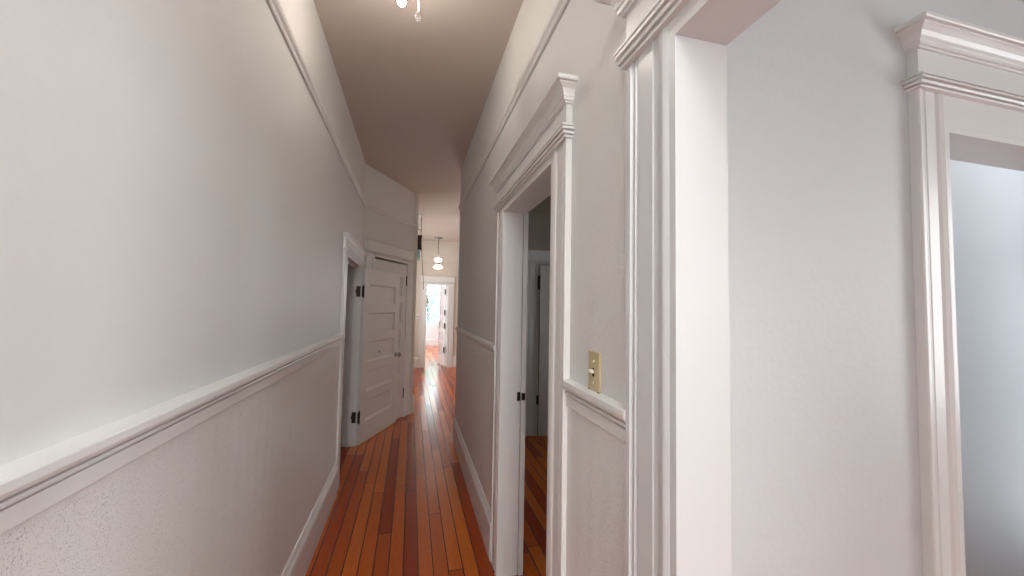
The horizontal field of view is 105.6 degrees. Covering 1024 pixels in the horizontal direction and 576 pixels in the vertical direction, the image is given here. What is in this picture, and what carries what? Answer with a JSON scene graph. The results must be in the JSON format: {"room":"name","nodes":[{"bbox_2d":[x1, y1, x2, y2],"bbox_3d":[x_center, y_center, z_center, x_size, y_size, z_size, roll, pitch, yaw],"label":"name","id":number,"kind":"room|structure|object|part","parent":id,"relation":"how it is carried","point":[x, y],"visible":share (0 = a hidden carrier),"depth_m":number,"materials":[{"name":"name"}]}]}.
{"room":"home hallway","nodes":[
{"label":"home hallway","id":0,"kind":"room"},
{"bbox_2d":[0,0,365,575],"bbox_3d":[-0.664,-0.054,0.156,0.126,3.100,8.630,2,-3,-14],"label":"wall","id":1,"kind":"structure","parent":0,"point":[178,202],"depth_m":0.90,"materials":[{"name":"paint"}]},
{"bbox_2d":[0,333,344,535],"bbox_3d":[-0.435,0.249,-0.452,0.043,0.090,7.365,2,-3,-14],"label":"chair rail","id":2,"kind":"object","parent":1,"relation":"attached to","point":[32,484],"visible":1,"depth_m":0.72,"materials":[{"name":"white wood"}]},
{"bbox_2d":[281,463,337,575],"bbox_3d":[-0.462,1.341,-0.508,0.028,0.254,7.365,2,-3,-14],"label":"baseboard","id":3,"kind":"structure","parent":1,"relation":"attached to","point":[298,563],"depth_m":2.30,"materials":[{"name":"white wood"}]},
{"bbox_2d":[265,0,366,206],"bbox_3d":[-0.577,-1.126,0.234,0.028,0.052,8.645,2,-3,-14],"label":"rail","id":4,"kind":"object","parent":1,"relation":"attached to","point":[274,6],"visible":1,"depth_m":1.93,"materials":[{"name":"paint"}]},
{"bbox_2d":[335,232,400,490],"bbox_3d":[-1.573,0.635,4.041,0.407,2.074,1.968,1,-3,-3],"label":"door","id":5,"kind":"structure","parent":1,"relation":"in","point":[371,314],"depth_m":4.24,"materials":[{"name":"paint"}]},
{"bbox_3d":[-1.389,0.667,3.159,0.022,1.928,0.135,2,-3,-14],"label":"casing","id":6,"kind":"part","parent":5,"relation":"part of","materials":[{"name":"white wood"}]},
{"bbox_3d":[-1.682,1.375,4.121,0.048,0.114,0.005,2,-3,-14],"label":"hinge plate","id":7,"kind":"part","parent":5,"relation":"part of","materials":[{"name":"brown metal"}]},
{"bbox_3d":[-1.500,-0.289,3.750,0.044,0.036,1.295,2,-3,-14],"label":"bead moulding","id":8,"kind":"part","parent":5,"relation":"part of","materials":[{"name":"white wood"}]},
{"bbox_3d":[-1.495,-0.394,3.756,0.052,0.045,1.310,2,-3,-14],"label":"crown moulding","id":9,"kind":"part","parent":5,"relation":"part of","materials":[{"name":"white wood"}]},
{"bbox_3d":[-1.658,0.036,4.187,0.048,0.114,0.005,2,-3,-14],"label":"hinge plate","id":10,"kind":"part","parent":5,"relation":"part of","materials":[{"name":"brown metal"}]},
{"bbox_2d":[342,193,418,412],"bbox_3d":[-2.379,0.170,5.322,2.065,3.100,0.100,2,-3,-12],"label":"wall","id":11,"kind":"structure","parent":0,"point":[416,194],"depth_m":5.47,"materials":[{"name":"beige paint"}]},
{"bbox_2d":[363,164,414,267],"bbox_3d":[-1.594,0.167,4.975,0.120,3.100,1.273,0,-3,14],"label":"wall","id":12,"kind":"structure","parent":0,"point":[382,192],"depth_m":4.86,"materials":[{"name":"paint"}]},
{"bbox_2d":[364,237,415,419],"bbox_3d":[-1.568,0.584,4.904,0.171,2.260,1.137,0,-3,14],"label":"door frame","id":13,"kind":"structure","parent":12,"relation":"in","point":[403,259],"depth_m":5.20,"materials":[{"name":"paint"}]},
{"bbox_3d":[-1.658,0.642,4.440,0.020,2.095,0.155,0,-3,14],"label":"casing","id":14,"kind":"part","parent":13,"relation":"part of","materials":[{"name":"white wood"}]},
{"bbox_3d":[-1.515,-0.535,4.952,0.038,0.018,1.128,0,-3,14],"label":"crown moulding","id":15,"kind":"part","parent":13,"relation":"part of","materials":[{"name":"white wood"}]},
{"bbox_3d":[-1.515,-0.395,4.944,0.042,0.032,1.137,0,-3,14],"label":"bead moulding","id":16,"kind":"part","parent":13,"relation":"part of","materials":[{"name":"white wood"}]},
{"bbox_3d":[-1.430,0.692,5.361,0.020,2.095,0.130,0,-3,14],"label":"casing","id":17,"kind":"part","parent":13,"relation":"part of","materials":[{"name":"white wood"}]},
{"bbox_2d":[365,203,419,228],"bbox_3d":[-1.503,-0.907,5.011,0.028,0.052,1.273,0,-3,14],"label":"rail","id":18,"kind":"object","parent":12,"relation":"attached to","point":[373,208],"visible":0.86,"depth_m":4.88,"materials":[{"name":"paint"}]},
{"bbox_2d":[409,394,414,413],"bbox_3d":[-1.411,1.618,5.441,0.028,0.254,0.131,0,-3,14],"label":"baseboard","id":19,"kind":"structure","parent":12,"relation":"attached to","point":[413,394],"depth_m":5.40,"materials":[{"name":"white wood"}]},
{"bbox_2d":[314,0,522,242],"bbox_3d":[-0.229,-1.357,5.662,6.900,0.060,19.250,2,-3,-14],"label":"ceiling","id":20,"kind":"structure","parent":0,"point":[416,93],"depth_m":2.76,"materials":[{"name":"paint"}]},
{"bbox_2d":[397,0,422,21],"bbox_3d":[-0.497,-1.382,1.788,0.144,0.282,0.124,0,-3,20],"label":"ceiling light","id":21,"kind":"object","parent":20,"relation":"attached to","point":[418,15],"visible":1,"depth_m":1.79,"materials":[{"name":"white glass"}]},
{"bbox_3d":[-0.508,-1.328,1.789,0.038,0.060,0.038,2,-3,-14],"label":"bulb","id":22,"kind":"part","parent":21,"relation":"part of","materials":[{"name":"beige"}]},
{"bbox_2d":[417,215,422,259],"bbox_3d":[-1.676,-0.894,6.844,0.185,0.800,0.140,2,-3,-14],"label":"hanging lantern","id":23,"kind":"object","parent":20,"relation":"hanging from","point":[419,242],"visible":0.37,"depth_m":6.79,"materials":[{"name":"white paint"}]},
{"bbox_3d":[-1.682,-0.695,6.833,0.130,0.400,0.100,2,-3,-14],"label":"teal glass","id":24,"kind":"part","parent":23,"relation":"part of","materials":[{"name":"teal glass"}]},
{"bbox_2d":[421,217,423,289],"bbox_3d":[-1.609,-0.626,6.983,0.092,1.320,0.012,2,-3,-14],"label":"cord","id":25,"kind":"object","parent":20,"relation":"hanging from","point":[421,217],"visible":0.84,"depth_m":6.97,"materials":[{"name":"black"}]},
{"bbox_2d":[433,237,442,268],"bbox_3d":[-1.728,-0.813,9.113,0.252,0.740,0.241,2,-3,-14],"label":"pendant lamp","id":26,"kind":"object","parent":20,"relation":"hanging from","point":[438,260],"visible":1,"depth_m":9.05,"materials":[{"name":"white glass"}]},
{"bbox_2d":[305,346,547,575],"bbox_3d":[-0.286,1.799,5.507,6.900,0.060,19.250,2,-3,-14],"label":"floor","id":27,"kind":"structure","parent":0,"point":[402,506],"depth_m":2.93,"materials":[{"name":"brown wood"}]},
{"bbox_2d":[414,240,458,366],"bbox_3d":[-1.972,0.389,9.615,5.000,3.100,0.120,2,-3,-14],"label":"wall","id":28,"kind":"structure","parent":0,"point":[448,251],"depth_m":9.64,"materials":[{"name":"beige paint"}]},
{"bbox_2d":[414,357,417,367],"bbox_3d":[-3.337,1.765,9.124,2.195,0.254,0.028,2,-3,-14],"label":"baseboard","id":29,"kind":"structure","parent":28,"relation":"attached to","point":[415,358],"depth_m":9.38,"materials":[{"name":"white wood"}]},
{"bbox_2d":[418,275,454,367],"bbox_3d":[-1.956,0.839,9.960,0.880,2.236,0.922,2,-3,-14],"label":"door","id":30,"kind":"structure","parent":28,"relation":"in","point":[446,298],"depth_m":9.62,"materials":[{"name":"white paint"}]},
{"bbox_3d":[-2.182,0.900,9.464,0.140,2.056,0.022,2,-3,-14],"label":"casing","id":31,"kind":"part","parent":30,"relation":"part of","materials":[{"name":"white wood"}]},
{"bbox_3d":[-1.827,-0.282,9.594,0.880,0.030,0.052,2,-3,-14],"label":"crown moulding","id":32,"kind":"part","parent":30,"relation":"part of","materials":[{"name":"white wood"}]},
{"bbox_3d":[-1.831,-0.132,9.590,0.865,0.030,0.044,2,-3,-14],"label":"bead moulding","id":33,"kind":"part","parent":30,"relation":"part of","materials":[{"name":"white wood"}]},
{"bbox_3d":[-1.523,0.920,9.634,0.140,2.056,0.022,2,-3,-14],"label":"casing","id":34,"kind":"part","parent":30,"relation":"part of","materials":[{"name":"white wood"}]},
{"bbox_2d":[453,356,455,366],"bbox_3d":[-0.510,1.852,9.852,1.965,0.254,0.028,2,-3,-14],"label":"baseboard","id":35,"kind":"structure","parent":28,"relation":"attached to","point":[454,357],"depth_m":9.61,"materials":[{"name":"white wood"}]},
{"bbox_2d":[426,285,446,338],"bbox_3d":[-3.287,0.616,14.693,5.000,3.100,0.120,2,-3,-14],"label":"wall","id":36,"kind":"structure","parent":0,"point":[431,333],"depth_m":14.66,"materials":[{"name":"white paint"}]},
{"bbox_2d":[426,339,437,345],"bbox_3d":[-3.294,2.033,14.551,5.000,0.254,0.028,2,-3,-14],"label":"baseboard","id":37,"kind":"structure","parent":36,"relation":"attached to","point":[429,342],"depth_m":14.61,"materials":[{"name":"white paint"}]},
{"bbox_2d":[426,284,443,327],"bbox_3d":[-2.988,0.633,14.733,0.780,1.760,0.130,2,-3,-14],"label":"window","id":38,"kind":"structure","parent":36,"relation":"in","point":[427,325],"depth_m":14.69,"materials":[{"name":"white paint"}]},
{"bbox_2d":[537,266,540,429],"bbox_3d":[0.622,0.207,4.980,1.100,3.100,0.100,2,-3,-14],"label":"wall","id":39,"kind":"structure","parent":0,"point":[540,266],"depth_m":4.83,"materials":[{"name":"beige paint"}]},
{"bbox_2d":[528,195,550,250],"bbox_3d":[0.724,0.201,4.821,2.583,3.100,0.100,2,-3,-14],"label":"wall","id":40,"kind":"structure","parent":0,"point":[539,227],"depth_m":4.71,"materials":[{"name":"beige paint"}]},
{"bbox_2d":[525,250,549,435],"bbox_3d":[0.678,0.648,4.629,1.045,2.186,0.410,2,-3,-14],"label":"door","id":41,"kind":"structure","parent":40,"relation":"in","point":[538,277],"depth_m":4.60,"materials":[{"name":"paint"}]},
{"bbox_3d":[0.232,0.714,4.609,0.130,2.036,0.020,2,-3,-14],"label":"casing","id":42,"kind":"part","parent":41,"relation":"part of","materials":[{"name":"white wood"}]},
{"bbox_3d":[0.676,-0.425,4.764,1.040,0.030,0.040,2,-3,-14],"label":"crown moulding","id":43,"kind":"part","parent":41,"relation":"part of","materials":[{"name":"white wood"}]},
{"bbox_3d":[0.675,-0.305,4.757,1.045,0.030,0.042,2,-3,-14],"label":"bead moulding","id":44,"kind":"part","parent":41,"relation":"part of","materials":[{"name":"white wood"}]},
{"bbox_2d":[529,212,550,217],"bbox_3d":[0.759,-0.876,4.812,2.583,0.052,0.028,2,-3,-14],"label":"rail","id":45,"kind":"object","parent":40,"relation":"attached to","point":[536,214],"depth_m":4.70,"materials":[{"name":"beige paint"}]},
{"bbox_2d":[455,0,626,575],"bbox_3d":[0.492,-0.024,0.356,0.106,3.100,8.440,2,-3,-14],"label":"wall","id":46,"kind":"structure","parent":0,"point":[585,40],"depth_m":1.23,"materials":[{"name":"paint"}]},
{"bbox_2d":[455,168,461,397],"bbox_3d":[-0.603,0.158,4.429,0.032,3.100,0.032,2,-3,-14],"label":"bead","id":47,"kind":"object","parent":46,"relation":"attached to","point":[461,168],"visible":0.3,"depth_m":4.44,"materials":[{"name":"paint"}]},
{"bbox_2d":[453,418,490,560],"bbox_3d":[-0.385,1.532,3.329,0.028,0.254,2.115,2,-3,-14],"label":"baseboard","id":48,"kind":"structure","parent":46,"relation":"attached to","point":[482,510],"depth_m":2.87,"materials":[{"name":"white wood"}]},
{"bbox_2d":[455,327,493,358],"bbox_3d":[-0.365,0.440,3.383,0.027,0.090,2.115,2,-3,-14],"label":"chair rail","id":49,"kind":"object","parent":46,"relation":"attached to","point":[485,346],"visible":0.85,"depth_m":2.97,"materials":[{"name":"white wood"}]},
{"bbox_2d":[458,0,569,210],"bbox_3d":[0.450,-1.099,0.403,0.028,0.052,8.460,2,-3,-14],"label":"rail","id":50,"kind":"object","parent":46,"relation":"attached to","point":[560,6],"visible":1,"depth_m":1.90,"materials":[{"name":"paint"}]},
{"bbox_2d":[488,72,578,575],"bbox_3d":[0.082,0.455,1.832,0.210,2.274,1.208,2,-3,-14],"label":"door","id":51,"kind":"structure","parent":46,"relation":"in","point":[537,166],"depth_m":1.93,"materials":[{"name":"paint"}]},
{"bbox_3d":[-0.084,0.571,2.287,0.022,2.082,0.135,2,-3,-14],"label":"casing","id":52,"kind":"part","parent":51,"relation":"part of","materials":[{"name":"white wood"}]},
{"bbox_3d":[0.052,0.622,2.226,0.046,0.050,0.014,2,-3,-14],"label":"strike plate","id":53,"kind":"part","parent":51,"relation":"part of","materials":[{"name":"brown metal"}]},
{"bbox_3d":[0.035,-0.646,1.869,0.072,0.072,1.208,2,-3,-14],"label":"crown moulding","id":54,"kind":"part","parent":51,"relation":"part of","materials":[{"name":"white wood"}]},
{"bbox_3d":[0.165,0.506,1.851,0.037,2.178,1.058,2,-3,-14],"label":"room casing","id":55,"kind":"part","parent":51,"relation":"part of","materials":[{"name":"white wood"}]},
{"bbox_3d":[0.046,-0.511,1.866,0.044,0.042,1.153,2,-3,-14],"label":"bead moulding","id":56,"kind":"part","parent":51,"relation":"part of","materials":[{"name":"white wood"}]},
{"bbox_3d":[0.160,0.529,1.346,0.022,2.082,0.135,2,-3,-14],"label":"casing","id":57,"kind":"part","parent":51,"relation":"part of","materials":[{"name":"white wood"}]},
{"bbox_2d":[562,379,625,444],"bbox_3d":[0.226,0.338,1.101,0.027,0.090,0.388,2,-3,-14],"label":"chair rail","id":58,"kind":"object","parent":46,"relation":"attached to","point":[607,413],"visible":0.83,"depth_m":1.06,"materials":[{"name":"white wood"}]},
{"bbox_2d":[588,350,600,393],"bbox_3d":[0.229,0.242,1.113,0.021,0.117,0.073,2,-3,-14],"label":"light switch","id":59,"kind":"object","parent":46,"relation":"attached to","point":[594,359],"visible":0.94,"depth_m":1.11,"materials":[{"name":"beige plastic"}]},
{"bbox_2d":[593,0,780,575],"bbox_3d":[0.589,0.347,-0.188,0.202,2.309,2.406,2,-3,-14],"label":"door","id":60,"kind":"structure","parent":46,"relation":"in","point":[673,55],"depth_m":0.79,"materials":[{"name":"white wood"}]},
{"bbox_3d":[0.552,-0.765,-0.147,0.084,0.085,2.406,2,-3,-14],"label":"crown moulding","id":61,"kind":"part","parent":60,"relation":"part of","materials":[{"name":"white wood"}]},
{"bbox_3d":[0.293,0.501,0.829,0.024,2.091,0.157,2,-3,-14],"label":"casing","id":62,"kind":"part","parent":60,"relation":"part of","materials":[{"name":"white wood"}]},
{"bbox_3d":[0.568,-0.612,-0.150,0.046,0.045,2.331,2,-3,-14],"label":"bead moulding","id":63,"kind":"part","parent":60,"relation":"part of","materials":[{"name":"white wood"}]},
{"bbox_3d":[0.415,0.453,0.841,0.020,2.193,0.126,2,-3,-14],"label":"room casing","id":64,"kind":"part","parent":60,"relation":"part of","materials":[{"name":"white wood"}]},
{"bbox_2d":[726,0,1023,575],"bbox_3d":[2.158,0.062,1.474,3.683,3.100,0.120,2,-3,-14],"label":"wall","id":65,"kind":"structure","parent":0,"point":[825,457],"depth_m":1.08,"materials":[{"name":"paint"}]},
{"bbox_2d":[894,10,1023,575],"bbox_3d":[1.688,0.406,1.298,1.116,2.377,0.200,2,-3,-14],"label":"door","id":66,"kind":"structure","parent":65,"relation":"in","point":[964,82],"depth_m":1.17,"materials":[{"name":"white wood"}]},
{"bbox_3d":[1.261,0.489,1.146,0.118,2.182,0.028,2,-3,-14],"label":"casing","id":67,"kind":"part","parent":66,"relation":"part of","materials":[{"name":"white wood"}]},
{"bbox_3d":[1.724,-0.747,1.296,1.116,0.072,0.078,2,-3,-14],"label":"crown moulding","id":68,"kind":"part","parent":66,"relation":"part of","materials":[{"name":"white wood"}]},
{"bbox_3d":[1.718,-0.607,1.302,1.061,0.038,0.050,2,-3,-14],"label":"bead moulding","id":69,"kind":"part","parent":66,"relation":"part of","materials":[{"name":"white wood"}]},
{"bbox_2d":[950,160,1023,575],"bbox_3d":[1.909,0.078,1.887,2.160,3.100,0.100,2,-3,-14],"label":"wall","id":70,"kind":"structure","parent":0,"point":[988,201],"depth_m":1.95,"materials":[{"name":"grey paint"}]},
{"label":"outside","id":71,"kind":"structure","parent":0,"visible":0},
{"bbox_3d":[-5.992,3.171,26.895,26.000,0.100,24.700,2,-3,-14],"label":"lawn","id":72,"kind":"structure","parent":71,"visible":0},
{"bbox_2d":[426,285,438,323],"bbox_3d":[-3.813,1.164,17.575,1.247,3.073,1.284,2,-3,-14],"label":"shrub","id":73,"kind":"object","parent":72,"relation":"on","point":[429,296],"visible":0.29,"depth_m":17.50,"materials":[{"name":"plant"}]},
{"bbox_3d":[-3.819,1.498,17.562,0.146,2.404,0.100,3,-4,-37],"label":"stem","id":74,"kind":"part","parent":73,"relation":"part of","materials":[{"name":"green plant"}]},
{"bbox_2d":[429,285,439,323],"bbox_3d":[-3.347,1.129,18.729,1.496,3.273,1.445,2,-3,-14],"label":"shrub","id":75,"kind":"object","parent":72,"relation":"on","point":[438,287],"visible":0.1,"depth_m":18.48,"materials":[{"name":"green plant"}]}
]}

